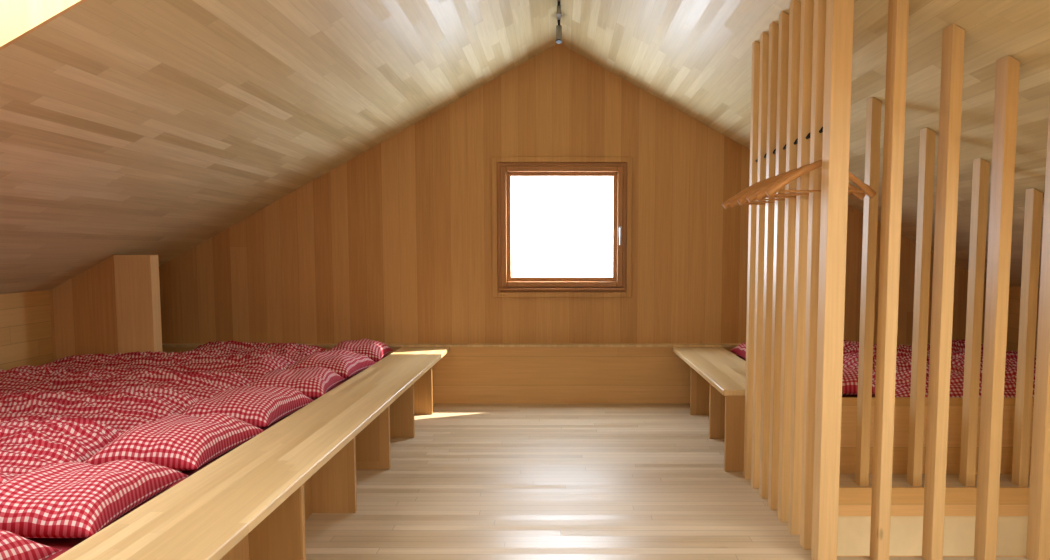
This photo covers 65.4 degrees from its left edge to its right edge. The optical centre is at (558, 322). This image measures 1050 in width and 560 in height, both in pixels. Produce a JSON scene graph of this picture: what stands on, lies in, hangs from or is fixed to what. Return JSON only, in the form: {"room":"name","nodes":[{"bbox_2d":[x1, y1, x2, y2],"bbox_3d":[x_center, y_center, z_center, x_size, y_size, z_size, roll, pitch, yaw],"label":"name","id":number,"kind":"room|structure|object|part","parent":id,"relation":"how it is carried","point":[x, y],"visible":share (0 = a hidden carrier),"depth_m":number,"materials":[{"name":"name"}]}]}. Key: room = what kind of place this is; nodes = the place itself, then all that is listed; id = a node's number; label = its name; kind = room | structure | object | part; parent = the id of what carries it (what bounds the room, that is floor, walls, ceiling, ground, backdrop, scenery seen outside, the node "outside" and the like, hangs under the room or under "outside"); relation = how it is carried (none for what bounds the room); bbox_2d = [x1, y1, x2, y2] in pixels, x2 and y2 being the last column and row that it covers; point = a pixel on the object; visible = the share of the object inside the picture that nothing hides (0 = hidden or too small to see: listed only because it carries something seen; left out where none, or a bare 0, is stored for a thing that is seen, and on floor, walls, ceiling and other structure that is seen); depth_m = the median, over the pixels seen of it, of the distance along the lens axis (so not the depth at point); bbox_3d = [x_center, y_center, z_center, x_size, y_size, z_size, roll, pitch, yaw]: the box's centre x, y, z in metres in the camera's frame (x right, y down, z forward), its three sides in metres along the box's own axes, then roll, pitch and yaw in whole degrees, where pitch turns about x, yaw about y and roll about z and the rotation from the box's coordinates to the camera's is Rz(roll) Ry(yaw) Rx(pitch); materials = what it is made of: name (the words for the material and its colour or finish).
{"room":"attic dormitory","nodes":[
{"label":"attic dormitory","id":0,"kind":"room"},
{"bbox_2d":[0,290,52,370],"bbox_3d":[-3.760,0.570,2.559,0.120,1.018,9.000,0,5,0],"label":"wall","id":1,"kind":"structure","parent":0,"point":[25,317],"depth_m":5.67,"materials":[{"name":"brown wood"}]},
{"bbox_2d":[49,254,117,360],"bbox_3d":[-3.460,0.139,5.990,0.480,1.279,0.050,0,5,0],"label":"wall","id":2,"kind":"structure","parent":0,"point":[82,307],"depth_m":5.95,"materials":[{"name":"brown wood"}]},
{"bbox_2d":[0,0,1049,293],"bbox_3d":[0.000,-1.016,2.471,7.800,2.376,9.100,0,5,0],"label":"ceiling","id":3,"kind":"structure","parent":0,"point":[128,127],"depth_m":4.50,"materials":[{"name":"beige wood"}]},
{"bbox_2d":[0,0,86,49],"bbox_3d":[-0.072,-1.053,1.819,5.038,0.981,1.492,1,5,11],"label":"trim","id":4,"kind":"structure","parent":3,"relation":"attached to","point":[18,18],"depth_m":2.78,"materials":[{"name":"brown wood"}]},
{"bbox_2d":[556,0,561,43],"bbox_3d":[0.000,-2.052,4.789,0.048,0.189,2.700,0,5,0],"label":"track spotlight","id":5,"kind":"object","parent":3,"relation":"attached to","point":[558,14],"visible":1,"depth_m":6.02,"materials":[{"name":"black metal"}]},
{"bbox_2d":[159,44,985,343],"bbox_3d":[0.000,-0.829,6.984,7.400,3.035,0.060,0,5,0],"label":"wall","id":6,"kind":"structure","parent":0,"point":[392,244],"depth_m":6.97,"materials":[{"name":"brown wood"}]},
{"bbox_2d":[162,344,911,402],"bbox_3d":[0.000,0.435,7.015,7.400,0.510,0.100,0,5,0],"label":"wall panel","id":7,"kind":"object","parent":6,"relation":"attached to","point":[468,373],"depth_m":6.99,"materials":[{"name":"brown wood"}]},
{"bbox_2d":[491,157,632,296],"bbox_3d":[0.025,-0.811,6.945,1.190,1.185,0.022,0,5,0],"label":"window frame","id":8,"kind":"structure","parent":6,"relation":"attached to","point":[494,160],"depth_m":6.94,"materials":[{"name":"brown wood"}]},
{"bbox_2d":[497,163,626,291],"bbox_3d":[0.025,-0.811,6.943,1.096,1.091,0.142,0,5,0],"label":"window","id":9,"kind":"structure","parent":6,"relation":"in","point":[503,169],"depth_m":6.93,"materials":[{"name":"brown wood"}]},
{"bbox_2d":[507,172,616,281],"bbox_3d":[0.025,-0.819,6.976,0.942,0.927,0.049,0,5,0],"label":"bead","id":10,"kind":"object","parent":9,"relation":"attached to","point":[509,174],"visible":1,"depth_m":6.95,"materials":[{"name":"brown wood"}]},
{"bbox_2d":[499,288,624,289],"bbox_3d":[0.025,-0.288,6.979,1.070,0.018,0.045,0,5,0],"label":"drip","id":11,"kind":"object","parent":9,"relation":"attached to","point":[499,288],"visible":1,"depth_m":6.96,"materials":[{"name":"brown wood"}]},
{"bbox_3d":[0.518,-0.737,6.905,0.028,0.160,0.054,0,5,0],"label":"handle","id":12,"kind":"part","parent":9,"relation":"part of","materials":[{"name":"silver metal"}]},
{"bbox_2d":[305,403,1029,559],"bbox_3d":[0.000,1.152,2.610,7.400,0.150,9.000,0,5,0],"label":"floor","id":13,"kind":"structure","parent":0,"point":[474,481],"depth_m":4.37,"materials":[{"name":"beige wood"}]},
{"bbox_2d":[113,255,161,352],"bbox_3d":[-3.085,0.139,6.015,0.270,1.275,0.120,0,5,0],"label":"boxed column","id":14,"kind":"structure","parent":13,"relation":"on","point":[137,285],"depth_m":5.94,"materials":[{"name":"brown wood"}]},
{"bbox_2d":[53,347,449,559],"bbox_3d":[-1.135,0.803,2.931,0.410,0.490,8.100,0,5,0],"label":"bench","id":15,"kind":"object","parent":13,"relation":"on","point":[255,501],"visible":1,"depth_m":3.24,"materials":[{"name":"beige wood"}]},
{"bbox_2d":[673,347,745,470],"bbox_3d":[1.177,0.544,5.890,0.425,0.490,2.160,0,5,0],"label":"bench","id":16,"kind":"object","parent":13,"relation":"on","point":[717,376],"visible":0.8,"depth_m":5.67,"materials":[{"name":"beige wood"}]},
{"bbox_3d":[1.177,0.317,5.870,0.425,0.035,2.160,0,5,0],"label":"seat","id":17,"kind":"part","parent":16,"relation":"part of","materials":[{"name":"beige wood"}]},
{"bbox_2d":[744,41,759,478],"bbox_3d":[1.094,-0.327,4.604,0.048,2.449,0.060,0,5,0],"label":"post","id":18,"kind":"object","parent":13,"relation":"on","point":[755,45],"visible":0.6,"depth_m":4.59,"materials":[{"name":"brown wood"}]},
{"bbox_2d":[751,32,768,488],"bbox_3d":[1.094,-0.311,4.420,0.048,2.449,0.060,0,5,0],"label":"post","id":19,"kind":"object","parent":13,"relation":"on","point":[764,37],"visible":0.62,"depth_m":4.40,"materials":[{"name":"brown wood"}]},
{"bbox_2d":[759,22,778,498],"bbox_3d":[1.094,-0.295,4.235,0.048,2.449,0.060,0,5,0],"label":"post","id":20,"kind":"object","parent":13,"relation":"on","point":[773,27],"visible":0.74,"depth_m":4.22,"materials":[{"name":"brown wood"}]},
{"bbox_2d":[768,11,788,509],"bbox_3d":[1.094,-0.279,4.051,0.048,2.449,0.060,0,5,0],"label":"post","id":21,"kind":"object","parent":13,"relation":"on","point":[783,41],"visible":0.76,"depth_m":4.03,"materials":[{"name":"brown wood"}]},
{"bbox_2d":[777,0,800,521],"bbox_3d":[1.094,-0.263,3.867,0.048,2.449,0.060,0,5,0],"label":"post","id":22,"kind":"object","parent":13,"relation":"on","point":[795,6],"visible":0.74,"depth_m":3.84,"materials":[{"name":"brown wood"}]},
{"bbox_2d":[788,0,813,534],"bbox_3d":[1.094,-0.246,3.683,0.048,2.449,0.060,0,5,0],"label":"post","id":23,"kind":"object","parent":13,"relation":"on","point":[807,6],"visible":0.83,"depth_m":3.66,"materials":[{"name":"brown wood"}]},
{"bbox_2d":[800,0,825,549],"bbox_3d":[1.094,-0.230,3.498,0.048,2.449,0.060,0,5,0],"label":"post","id":24,"kind":"object","parent":13,"relation":"on","point":[819,22],"visible":0.76,"depth_m":3.48,"materials":[{"name":"brown wood"}]},
{"bbox_2d":[755,129,822,161],"bbox_3d":[1.094,-0.843,3.901,0.014,0.014,1.320,0,5,0],"label":"hanging rod","id":25,"kind":"object","parent":24,"relation":"attached to","point":[822,129],"visible":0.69,"depth_m":3.74,"materials":[{"name":"black metal"}]},
{"bbox_2d":[722,153,766,208],"bbox_3d":[1.092,-0.747,4.301,0.470,0.293,0.062,-1,5,-9],"label":"hanger","id":26,"kind":"object","parent":25,"relation":"hanging from","point":[725,205],"visible":0.27,"depth_m":4.28,"materials":[{"name":"brown wood"}]},
{"bbox_2d":[729,149,775,206],"bbox_3d":[1.096,-0.731,4.122,0.470,0.293,0.062,1,5,7],"label":"hanger","id":27,"kind":"object","parent":25,"relation":"hanging from","point":[732,203],"visible":0.2,"depth_m":4.14,"materials":[{"name":"brown wood"}]},
{"bbox_2d":[737,144,785,204],"bbox_3d":[1.094,-0.714,3.923,0.470,0.293,0.062,0,5,0],"label":"hanger","id":28,"kind":"object","parent":25,"relation":"hanging from","point":[741,200],"visible":0.22,"depth_m":3.93,"materials":[{"name":"brown wood"}]},
{"bbox_2d":[746,138,797,202],"bbox_3d":[1.092,-0.699,3.753,0.470,0.293,0.062,-1,5,-9],"label":"hanger","id":29,"kind":"object","parent":25,"relation":"hanging from","point":[751,197],"visible":0.3,"depth_m":3.73,"materials":[{"name":"brown wood"}]},
{"bbox_2d":[755,132,865,200],"bbox_3d":[1.097,-0.682,3.564,0.470,0.293,0.062,1,5,11],"label":"hanger","id":30,"kind":"object","parent":25,"relation":"hanging from","point":[761,194],"visible":0.37,"depth_m":3.58,"materials":[{"name":"brown wood"}]},
{"bbox_2d":[765,127,875,197],"bbox_3d":[1.093,-0.667,3.385,0.470,0.293,0.062,0,5,-3],"label":"hanger","id":31,"kind":"object","parent":25,"relation":"hanging from","point":[865,188],"visible":0.67,"depth_m":3.38,"materials":[{"name":"brown wood"}]},
{"bbox_2d":[811,0,853,559],"bbox_3d":[1.110,-0.214,3.319,0.080,2.449,0.090,0,5,0],"label":"post","id":32,"kind":"object","parent":13,"relation":"on","point":[839,13],"visible":1,"depth_m":3.29,"materials":[{"name":"brown wood"}]},
{"bbox_2d":[855,97,881,485],"bbox_3d":[1.695,-0.152,4.484,0.050,2.122,0.080,0,5,0],"label":"post","id":33,"kind":"object","parent":13,"relation":"on","point":[873,118],"visible":1,"depth_m":4.45,"materials":[{"name":"brown wood"}]},
{"bbox_2d":[870,0,908,559],"bbox_3d":[1.346,-0.147,3.335,0.048,2.312,0.090,0,5,0],"label":"post","id":34,"kind":"object","parent":13,"relation":"on","point":[898,10],"visible":1,"depth_m":3.30,"materials":[{"name":"brown wood"}]},
{"bbox_2d":[907,127,935,485],"bbox_3d":[1.990,-0.072,4.491,0.050,1.961,0.080,0,5,0],"label":"post","id":35,"kind":"object","parent":13,"relation":"on","point":[927,136],"visible":1,"depth_m":4.46,"materials":[{"name":"brown wood"}]},
{"bbox_2d":[840,397,1033,473],"bbox_3d":[2.542,0.565,5.872,2.295,0.450,2.200,0,5,0],"label":"platform","id":36,"kind":"object","parent":13,"relation":"on","point":[849,404],"visible":0.02,"depth_m":4.78,"materials":[{"name":"brown wood"}]},
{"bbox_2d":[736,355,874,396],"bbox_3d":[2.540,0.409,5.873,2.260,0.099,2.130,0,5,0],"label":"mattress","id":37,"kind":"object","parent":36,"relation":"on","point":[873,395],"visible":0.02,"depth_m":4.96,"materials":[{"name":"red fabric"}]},
{"bbox_2d":[731,342,745,358],"bbox_3d":[1.680,0.221,6.544,0.500,0.155,0.600,0,5,0],"label":"pillow","id":38,"kind":"object","parent":37,"relation":"on","point":[740,350],"visible":0.13,"depth_m":6.64,"materials":[{"name":"fabric"}]},
{"bbox_2d":[842,367,874,394],"bbox_3d":[1.680,0.339,5.109,0.500,0.170,0.600,0,5,0],"label":"pillow","id":39,"kind":"object","parent":37,"relation":"on","point":[850,376],"visible":0.18,"depth_m":4.86,"materials":[{"name":"fabric"}]},
{"bbox_2d":[843,339,983,354],"bbox_3d":[2.751,0.215,6.542,1.620,0.166,0.736,0,5,0],"label":"duvet","id":40,"kind":"object","parent":37,"relation":"on","point":[957,345],"visible":0.14,"depth_m":6.40,"materials":[{"name":"fabric"}]},
{"bbox_2d":[843,350,1035,372],"bbox_3d":[2.749,0.276,5.828,1.623,0.170,0.733,0,5,0],"label":"duvet","id":41,"kind":"object","parent":37,"relation":"on","point":[850,360],"visible":0.16,"depth_m":5.69,"materials":[{"name":"fabric"}]},
{"bbox_2d":[872,364,1035,397],"bbox_3d":[2.751,0.336,5.110,1.616,0.177,0.724,0,5,0],"label":"duvet","id":42,"kind":"object","parent":37,"relation":"on","point":[903,376],"visible":0.26,"depth_m":4.90,"materials":[{"name":"fabric"}]},
{"bbox_2d":[922,23,964,559],"bbox_3d":[1.568,-0.087,3.340,0.048,2.191,0.090,0,5,0],"label":"post","id":43,"kind":"object","parent":13,"relation":"on","point":[953,37],"visible":1,"depth_m":3.31,"materials":[{"name":"brown wood"}]},
{"bbox_2d":[959,158,988,485],"bbox_3d":[2.285,0.008,4.498,0.050,1.800,0.080,0,5,0],"label":"post","id":44,"kind":"object","parent":13,"relation":"on","point":[980,179],"visible":1,"depth_m":4.48,"materials":[{"name":"brown wood"}]},
{"bbox_2d":[974,55,1019,559],"bbox_3d":[1.790,-0.026,3.345,0.048,2.070,0.090,0,5,0],"label":"post","id":45,"kind":"object","parent":13,"relation":"on","point":[1007,67],"visible":1,"depth_m":3.32,"materials":[{"name":"brown wood"}]},
{"bbox_2d":[1011,188,1042,485],"bbox_3d":[2.580,0.088,4.505,0.050,1.640,0.080,0,5,0],"label":"post","id":46,"kind":"object","parent":13,"relation":"on","point":[1030,259],"visible":1,"depth_m":4.48,"materials":[{"name":"brown wood"}]},
{"bbox_2d":[1026,98,1049,559],"bbox_3d":[2.012,0.034,3.351,0.048,1.949,0.090,0,5,0],"label":"post","id":47,"kind":"object","parent":13,"relation":"on","point":[1038,529],"visible":1,"depth_m":3.37,"materials":[{"name":"brown wood"}]},
{"bbox_3d":[-2.517,0.865,2.442,2.345,0.450,7.115,0,5,0],"label":"platform","id":48,"kind":"object","parent":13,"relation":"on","visible":0},
{"bbox_2d":[26,372,359,559],"bbox_3d":[-2.520,0.707,2.471,2.320,0.099,7.000,0,5,0],"label":"mattress","id":49,"kind":"object","parent":48,"relation":"on","point":[64,544],"visible":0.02,"depth_m":2.49,"materials":[{"name":"red fabric"}]},
{"bbox_2d":[0,471,20,483],"bbox_3d":[-2.749,0.551,2.704,1.773,0.166,0.796,0,5,0],"label":"duvet","id":50,"kind":"object","parent":49,"relation":"on","point":[4,476],"visible":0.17,"depth_m":2.89,"materials":[{"name":"fabric"}]},
{"bbox_2d":[0,530,60,559],"bbox_3d":[-1.605,0.618,1.931,0.480,0.168,0.660,0,5,-3],"label":"pillow","id":51,"kind":"object","parent":49,"relation":"on","point":[13,546],"visible":1,"depth_m":2.15,"materials":[{"name":"fabric"}]},
{"bbox_2d":[0,416,124,473],"bbox_3d":[-2.766,0.481,3.452,1.726,0.177,0.778,0,5,0],"label":"duvet","id":52,"kind":"object","parent":49,"relation":"on","point":[31,444],"visible":0.75,"depth_m":3.36,"materials":[{"name":"fabric"}]},
{"bbox_2d":[0,460,187,537],"bbox_3d":[-1.605,0.557,2.694,0.496,0.157,0.672,0,5,0],"label":"pillow","id":53,"kind":"object","parent":49,"relation":"on","point":[68,499],"visible":1,"depth_m":2.54,"materials":[{"name":"fabric"}]},
{"bbox_2d":[0,385,200,430],"bbox_3d":[-2.755,0.413,4.211,1.750,0.179,0.774,0,5,0],"label":"duvet","id":54,"kind":"object","parent":49,"relation":"on","point":[126,408],"visible":0.62,"depth_m":4.06,"materials":[{"name":"fabric"}]},
{"bbox_2d":[0,365,254,398],"bbox_3d":[-2.742,0.353,4.965,1.787,0.166,0.801,0,5,0],"label":"duvet","id":55,"kind":"object","parent":49,"relation":"on","point":[203,385],"visible":0.58,"depth_m":4.81,"materials":[{"name":"fabric"}]},
{"bbox_2d":[39,350,294,380],"bbox_3d":[-2.746,0.287,5.753,1.777,0.162,0.792,0,5,0],"label":"duvet","id":56,"kind":"object","parent":49,"relation":"on","point":[254,366],"visible":0.54,"depth_m":5.59,"materials":[{"name":"fabric"}]},
{"bbox_2d":[84,413,264,469],"bbox_3d":[-1.605,0.488,3.456,0.480,0.162,0.660,0,5,3],"label":"pillow","id":57,"kind":"object","parent":49,"relation":"on","point":[173,441],"visible":0.86,"depth_m":3.26,"materials":[{"name":"fabric"}]},
{"bbox_2d":[182,386,313,427],"bbox_3d":[-1.605,0.419,4.218,0.480,0.166,0.660,0,5,3],"label":"pillow","id":58,"kind":"object","parent":49,"relation":"on","point":[260,407],"visible":0.74,"depth_m":4.04,"materials":[{"name":"fabric"}]},
{"bbox_2d":[251,366,343,398],"bbox_3d":[-1.605,0.362,4.981,0.480,0.147,0.660,0,5,-5],"label":"pillow","id":59,"kind":"object","parent":49,"relation":"on","point":[313,382],"visible":0.67,"depth_m":4.79,"materials":[{"name":"fabric"}]},
{"bbox_2d":[288,350,375,378],"bbox_3d":[-1.605,0.286,5.742,0.480,0.165,0.660,0,5,4],"label":"pillow","id":60,"kind":"object","parent":49,"relation":"on","point":[346,363],"visible":0.67,"depth_m":5.56,"materials":[{"name":"fabric"}]},
{"bbox_3d":[-2.143,0.572,6.485,1.595,0.330,0.980,0,5,0],"label":"platform","id":61,"kind":"object","parent":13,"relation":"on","visible":0},
{"bbox_3d":[-2.145,0.358,6.461,1.570,0.099,0.950,0,5,0],"label":"mattress","id":62,"kind":"object","parent":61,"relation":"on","visible":0},
{"bbox_2d":[191,340,327,361],"bbox_3d":[-2.403,0.220,6.497,1.091,0.164,0.795,0,5,0],"label":"duvet","id":63,"kind":"object","parent":62,"relation":"on","point":[296,352],"visible":0.4,"depth_m":6.35,"materials":[{"name":"fabric"}]},
{"bbox_2d":[328,339,392,362],"bbox_3d":[-1.605,0.220,6.504,0.480,0.163,0.660,0,5,-4],"label":"pillow","id":64,"kind":"object","parent":62,"relation":"on","point":[375,350],"visible":0.57,"depth_m":6.31,"materials":[{"name":"fabric"}]},
{"bbox_2d":[837,516,1027,555],"bbox_3d":[2.025,2.374,4.133,1.950,2.550,1.240,0,5,0],"label":"wall","id":65,"kind":"structure","parent":0,"point":[906,532],"depth_m":4.55,"materials":[{"name":"beige paint"}]},
{"bbox_2d":[837,487,1029,556],"bbox_3d":[2.025,1.034,4.015,1.750,0.160,1.040,0,5,0],"label":"trim","id":66,"kind":"structure","parent":65,"relation":"attached to","point":[853,501],"depth_m":4.52,"materials":[{"name":"brown wood"}]},
{"bbox_2d":[1006,286,1039,355],"bbox_3d":[3.760,0.570,2.559,0.120,1.018,9.000,0,5,0],"label":"wall","id":67,"kind":"structure","parent":0,"point":[1014,291],"depth_m":6.64,"materials":[{"name":"brown wood"}]}
]}

